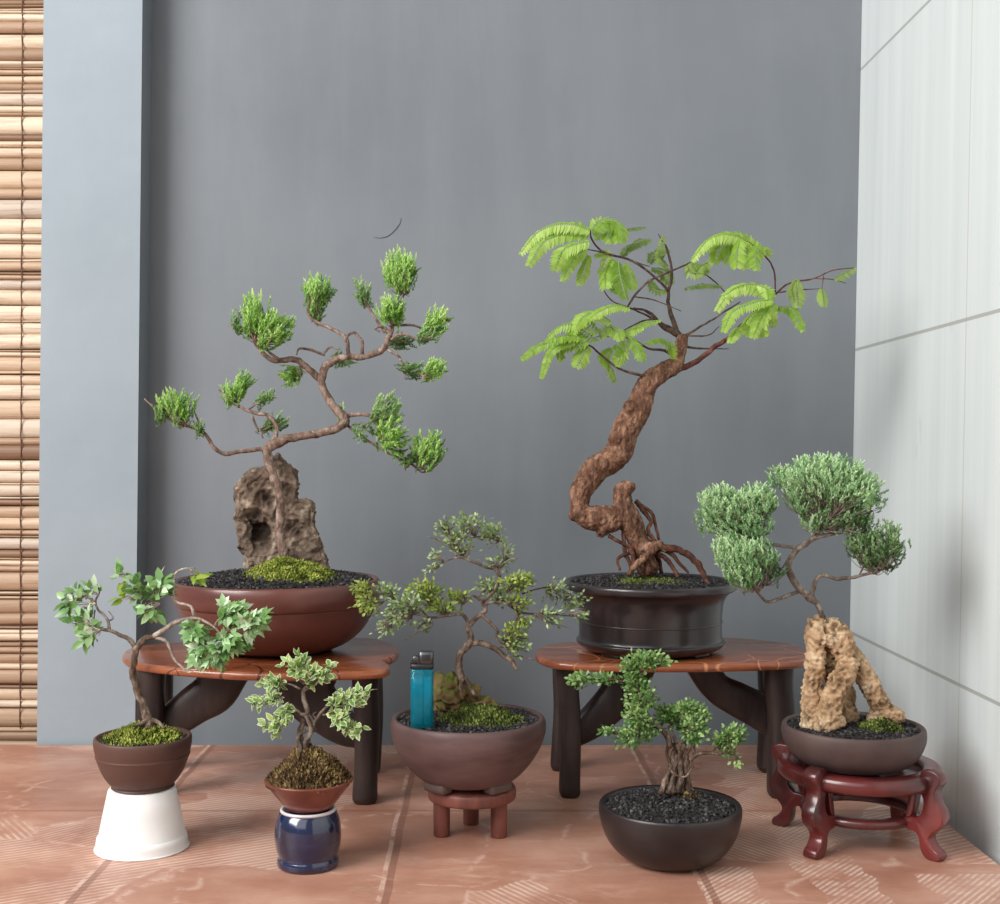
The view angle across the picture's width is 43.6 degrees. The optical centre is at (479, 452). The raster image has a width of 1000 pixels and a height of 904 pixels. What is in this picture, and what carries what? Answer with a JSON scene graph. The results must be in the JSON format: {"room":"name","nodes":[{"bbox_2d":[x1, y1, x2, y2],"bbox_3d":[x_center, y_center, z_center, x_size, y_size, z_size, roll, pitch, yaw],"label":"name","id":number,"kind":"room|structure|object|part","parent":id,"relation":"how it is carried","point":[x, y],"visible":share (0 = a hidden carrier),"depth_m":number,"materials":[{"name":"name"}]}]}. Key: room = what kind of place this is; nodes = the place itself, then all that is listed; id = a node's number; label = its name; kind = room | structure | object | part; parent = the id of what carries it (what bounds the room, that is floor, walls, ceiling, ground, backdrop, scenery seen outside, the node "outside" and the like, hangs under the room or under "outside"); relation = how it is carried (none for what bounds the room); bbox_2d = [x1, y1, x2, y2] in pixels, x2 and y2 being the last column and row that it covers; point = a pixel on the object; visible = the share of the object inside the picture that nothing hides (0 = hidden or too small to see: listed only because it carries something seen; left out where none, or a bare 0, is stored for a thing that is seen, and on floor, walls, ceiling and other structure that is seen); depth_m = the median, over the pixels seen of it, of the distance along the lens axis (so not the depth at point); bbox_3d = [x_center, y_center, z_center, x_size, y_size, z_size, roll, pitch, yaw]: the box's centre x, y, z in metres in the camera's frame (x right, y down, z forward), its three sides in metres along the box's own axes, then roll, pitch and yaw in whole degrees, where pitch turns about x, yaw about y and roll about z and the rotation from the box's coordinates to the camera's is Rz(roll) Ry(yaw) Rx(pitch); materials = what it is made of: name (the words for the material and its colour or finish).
{"room":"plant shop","nodes":[
{"label":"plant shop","id":0,"kind":"room"},
{"bbox_2d":[37,0,151,744],"bbox_3d":[-0.528,-0.241,1.744,0.147,1.390,0.101,0,0,0],"label":"pillar","id":1,"kind":"structure","parent":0,"point":[97,54],"depth_m":1.69,"materials":[{"name":"paint"}]},
{"bbox_2d":[36,0,861,744],"bbox_3d":[-0.024,-0.226,1.774,1.192,1.420,0.061,0,0,0],"label":"wall","id":2,"kind":"structure","parent":0,"point":[291,140],"depth_m":1.75,"materials":[{"name":"grey paint"}]},
{"bbox_2d":[0,0,43,744],"bbox_3d":[-0.853,-0.233,1.738,0.500,1.355,0.011,0,0,0],"label":"bamboo blind","id":3,"kind":"object","parent":2,"relation":"attached to","point":[21,21],"visible":0.77,"depth_m":1.74,"materials":[{"name":"beige wood"}]},
{"bbox_3d":[-0.636,-0.242,1.733,0.007,1.248,0.002,0,0,0],"label":"cord","id":4,"kind":"part","parent":3,"relation":"part of","materials":[{"name":"brown fabric"}]},
{"bbox_2d":[0,745,999,903],"bbox_3d":[-0.402,0.424,0.643,1.796,0.060,2.087,0,0,0],"label":"floor","id":5,"kind":"structure","parent":0,"point":[555,849],"depth_m":1.24,"materials":[{"name":"tile"}]},
{"bbox_2d":[93,785,189,861],"bbox_3d":[-0.338,0.364,1.250,0.093,0.060,0.093,0,0,0],"label":"plastic cup","id":6,"kind":"object","parent":5,"relation":"on","point":[143,827],"visible":0.91,"depth_m":1.22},
{"bbox_2d":[53,557,273,794],"bbox_3d":[-0.310,0.220,1.238,0.226,0.230,0.096,0,0,24],"label":"bonsai tree","id":7,"kind":"object","parent":6,"relation":"on","point":[146,756],"visible":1,"depth_m":1.23,"materials":[{"name":"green plant"}]},
{"bbox_3d":[-0.337,0.308,1.250,0.096,0.052,0.096,0,0,0],"label":"pot","id":8,"kind":"part","parent":7,"relation":"part of","materials":[{"name":"brown ceramic"}]},
{"bbox_2d":[122,638,398,804],"bbox_3d":[-0.262,0.316,1.476,0.330,0.158,0.260,0,0,0],"label":"plant stand","id":9,"kind":"object","parent":5,"relation":"on","point":[365,661],"visible":0.61,"depth_m":1.44,"materials":[{"name":"brown wood"}]},
{"bbox_3d":[-0.378,0.319,1.430,0.037,0.151,0.032,0,0,0],"label":"leg","id":10,"kind":"part","parent":9,"relation":"part of","materials":[{"name":"brown wood"}]},
{"bbox_3d":[-0.394,0.319,1.550,0.030,0.150,0.027,0,0,0],"label":"leg","id":11,"kind":"part","parent":9,"relation":"part of","materials":[{"name":"brown wood"}]},
{"bbox_2d":[144,243,453,657],"bbox_3d":[-0.219,-0.005,1.481,0.311,0.484,0.248,0,0,37],"label":"bonsai tree","id":12,"kind":"object","parent":9,"relation":"on","point":[287,569],"visible":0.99,"depth_m":1.47,"materials":[{"name":"green plant"}]},
{"bbox_3d":[-0.244,0.193,1.500,0.248,0.085,0.248,0,0,0],"label":"pot","id":13,"kind":"part","parent":12,"relation":"part of","materials":[{"name":"red ceramic"}]},
{"bbox_3d":[-0.129,0.319,1.410,0.033,0.150,0.032,0,0,0],"label":"leg","id":14,"kind":"part","parent":9,"relation":"part of","materials":[{"name":"brown wood"}]},
{"bbox_3d":[-0.132,0.319,1.545,0.026,0.150,0.024,0,0,0],"label":"leg","id":15,"kind":"part","parent":9,"relation":"part of","materials":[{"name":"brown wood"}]},
{"bbox_2d":[274,805,340,873],"bbox_3d":[-0.164,0.366,1.195,0.064,0.055,0.064,0,0,0],"label":"ceramic jar","id":16,"kind":"object","parent":5,"relation":"on","point":[309,843],"visible":0.88,"depth_m":1.17,"materials":[{"name":"ceramic"}]},
{"bbox_2d":[245,648,376,813],"bbox_3d":[-0.160,0.262,1.192,0.108,0.154,0.085,0,0,41],"label":"bonsai tree","id":17,"kind":"object","parent":16,"relation":"on","point":[308,780],"visible":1,"depth_m":1.18,"materials":[{"name":"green plant"}]},
{"bbox_3d":[-0.164,0.325,1.195,0.085,0.029,0.085,0,0,0],"label":"pot","id":18,"kind":"part","parent":17,"relation":"part of","materials":[{"name":"orange ceramic"}]},
{"bbox_2d":[428,782,515,838],"bbox_3d":[-0.008,0.369,1.295,0.092,0.050,0.092,0,0,0],"label":"stool","id":19,"kind":"object","parent":5,"relation":"on","point":[471,802],"visible":0.75,"depth_m":1.28,"materials":[{"name":"brown wood"}]},
{"bbox_3d":[-0.039,0.375,1.287,0.018,0.038,0.018,0,0,0],"label":"leg","id":20,"kind":"part","parent":19,"relation":"part of","materials":[{"name":"brown wood"}]},
{"bbox_2d":[347,510,592,794],"bbox_3d":[-0.004,0.201,1.291,0.230,0.286,0.162,0,0,24],"label":"bonsai tree","id":21,"kind":"object","parent":19,"relation":"on","point":[475,741],"visible":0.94,"depth_m":1.27,"materials":[{"name":"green plant"}]},
{"bbox_2d":[410,650,433,728],"bbox_3d":[-0.058,0.236,1.248,0.024,0.076,0.012,0,0,0],"label":"lighter","id":22,"kind":"object","parent":21,"relation":"on","point":[421,672],"visible":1,"depth_m":1.24,"materials":[{"name":"teal plastic"}]},
{"bbox_3d":[-0.012,0.306,1.295,0.161,0.065,0.161,0,0,0],"label":"pot","id":23,"kind":"part","parent":21,"relation":"part of","materials":[{"name":"brown ceramic"}]},
{"bbox_3d":[-0.009,0.375,1.328,0.018,0.038,0.018,0,0,0],"label":"leg","id":24,"kind":"part","parent":19,"relation":"part of","materials":[{"name":"brown wood"}]},
{"bbox_3d":[-0.008,0.351,1.295,0.092,0.014,0.092,0,0,0],"label":"seat","id":25,"kind":"part","parent":19,"relation":"part of","materials":[{"name":"brown wood"}]},
{"bbox_3d":[0.019,0.375,1.284,0.018,0.038,0.018,0,0,0],"label":"leg","id":26,"kind":"part","parent":19,"relation":"part of","materials":[{"name":"brown wood"}]},
{"bbox_2d":[564,648,749,871],"bbox_3d":[0.179,0.291,1.215,0.151,0.206,0.137,0,0,45],"label":"bonsai tree","id":27,"kind":"object","parent":5,"relation":"on","point":[676,826],"visible":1,"depth_m":1.19,"materials":[{"name":"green plant"}]},
{"bbox_3d":[0.184,0.366,1.210,0.137,0.055,0.137,0,0,0],"label":"pot","id":28,"kind":"part","parent":27,"relation":"part of","materials":[{"name":"ceramic"}]},
{"bbox_2d":[535,638,805,798],"bbox_3d":[0.227,0.314,1.487,0.325,0.160,0.207,0,0,0],"label":"plant stand","id":29,"kind":"object","parent":5,"relation":"on","point":[764,709],"visible":0.82,"depth_m":1.44,"materials":[{"name":"brown wood"}]},
{"bbox_3d":[0.101,0.318,1.555,0.027,0.153,0.024,0,0,0],"label":"leg","id":30,"kind":"part","parent":29,"relation":"part of","materials":[{"name":"brown wood"}]},
{"bbox_3d":[0.101,0.318,1.435,0.030,0.153,0.028,0,0,0],"label":"leg","id":31,"kind":"part","parent":29,"relation":"part of","materials":[{"name":"brown wood"}]},
{"bbox_2d":[519,216,856,658],"bbox_3d":[0.238,-0.024,1.480,0.386,0.514,0.200,0,0,0],"label":"bonsai tree","id":32,"kind":"object","parent":29,"relation":"on","point":[679,614],"visible":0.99,"depth_m":1.45,"materials":[{"name":"green plant"}]},
{"bbox_3d":[0.201,0.191,1.480,0.202,0.082,0.202,0,0,0],"label":"pot","id":33,"kind":"part","parent":32,"relation":"part of","materials":[{"name":"black ceramic"}]},
{"bbox_3d":[0.362,0.318,1.550,0.038,0.153,0.038,0,0,0],"label":"leg","id":34,"kind":"part","parent":29,"relation":"part of","materials":[{"name":"brown wood"}]},
{"bbox_3d":[0.343,0.318,1.435,0.037,0.153,0.035,0,0,0],"label":"leg","id":35,"kind":"part","parent":29,"relation":"part of","materials":[{"name":"brown wood"}]},
{"bbox_2d":[769,742,949,861],"bbox_3d":[0.387,0.351,1.275,0.163,0.088,0.163,0,0,0],"label":"stand","id":36,"kind":"object","parent":5,"relation":"on","point":[818,790],"visible":0.85,"depth_m":1.22,"materials":[{"name":"red wood"}]},
{"bbox_3d":[0.327,0.351,1.320,0.042,0.088,0.015,0,0,37],"label":"leg","id":37,"kind":"part","parent":36,"relation":"part of","materials":[{"name":"red wood"}]},
{"bbox_2d":[690,451,926,776],"bbox_3d":[0.343,0.158,1.259,0.225,0.321,0.143,0,0,-23],"label":"bonsai tree","id":38,"kind":"object","parent":36,"relation":"on","point":[829,732],"visible":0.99,"depth_m":1.26,"materials":[{"name":"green plant"}]},
{"bbox_3d":[0.381,0.297,1.275,0.143,0.041,0.143,0,0,0],"label":"pot","id":39,"kind":"part","parent":38,"relation":"part of","materials":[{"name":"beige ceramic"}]},
{"bbox_3d":[0.332,0.351,1.224,0.042,0.088,0.015,0,0,-43],"label":"leg","id":40,"kind":"part","parent":36,"relation":"part of","materials":[{"name":"red wood"}]},
{"bbox_3d":[0.387,0.321,1.275,0.122,0.004,0.122,0,0,0],"label":"panel","id":41,"kind":"part","parent":36,"relation":"part of","materials":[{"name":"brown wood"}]},
{"bbox_3d":[0.443,0.351,1.324,0.042,0.088,0.015,0,0,-41],"label":"leg","id":42,"kind":"part","parent":36,"relation":"part of","materials":[{"name":"red wood"}]},
{"bbox_3d":[0.435,0.351,1.219,0.015,0.088,0.042,0,0,-41],"label":"leg","id":43,"kind":"part","parent":36,"relation":"part of","materials":[{"name":"red wood"}]},
{"bbox_2d":[850,0,999,865],"bbox_3d":[0.551,-0.241,0.728,0.077,1.390,2.155,0,0,0],"label":"wall","id":44,"kind":"structure","parent":0,"point":[927,392],"depth_m":1.44,"materials":[{"name":"white tile"}]}
]}

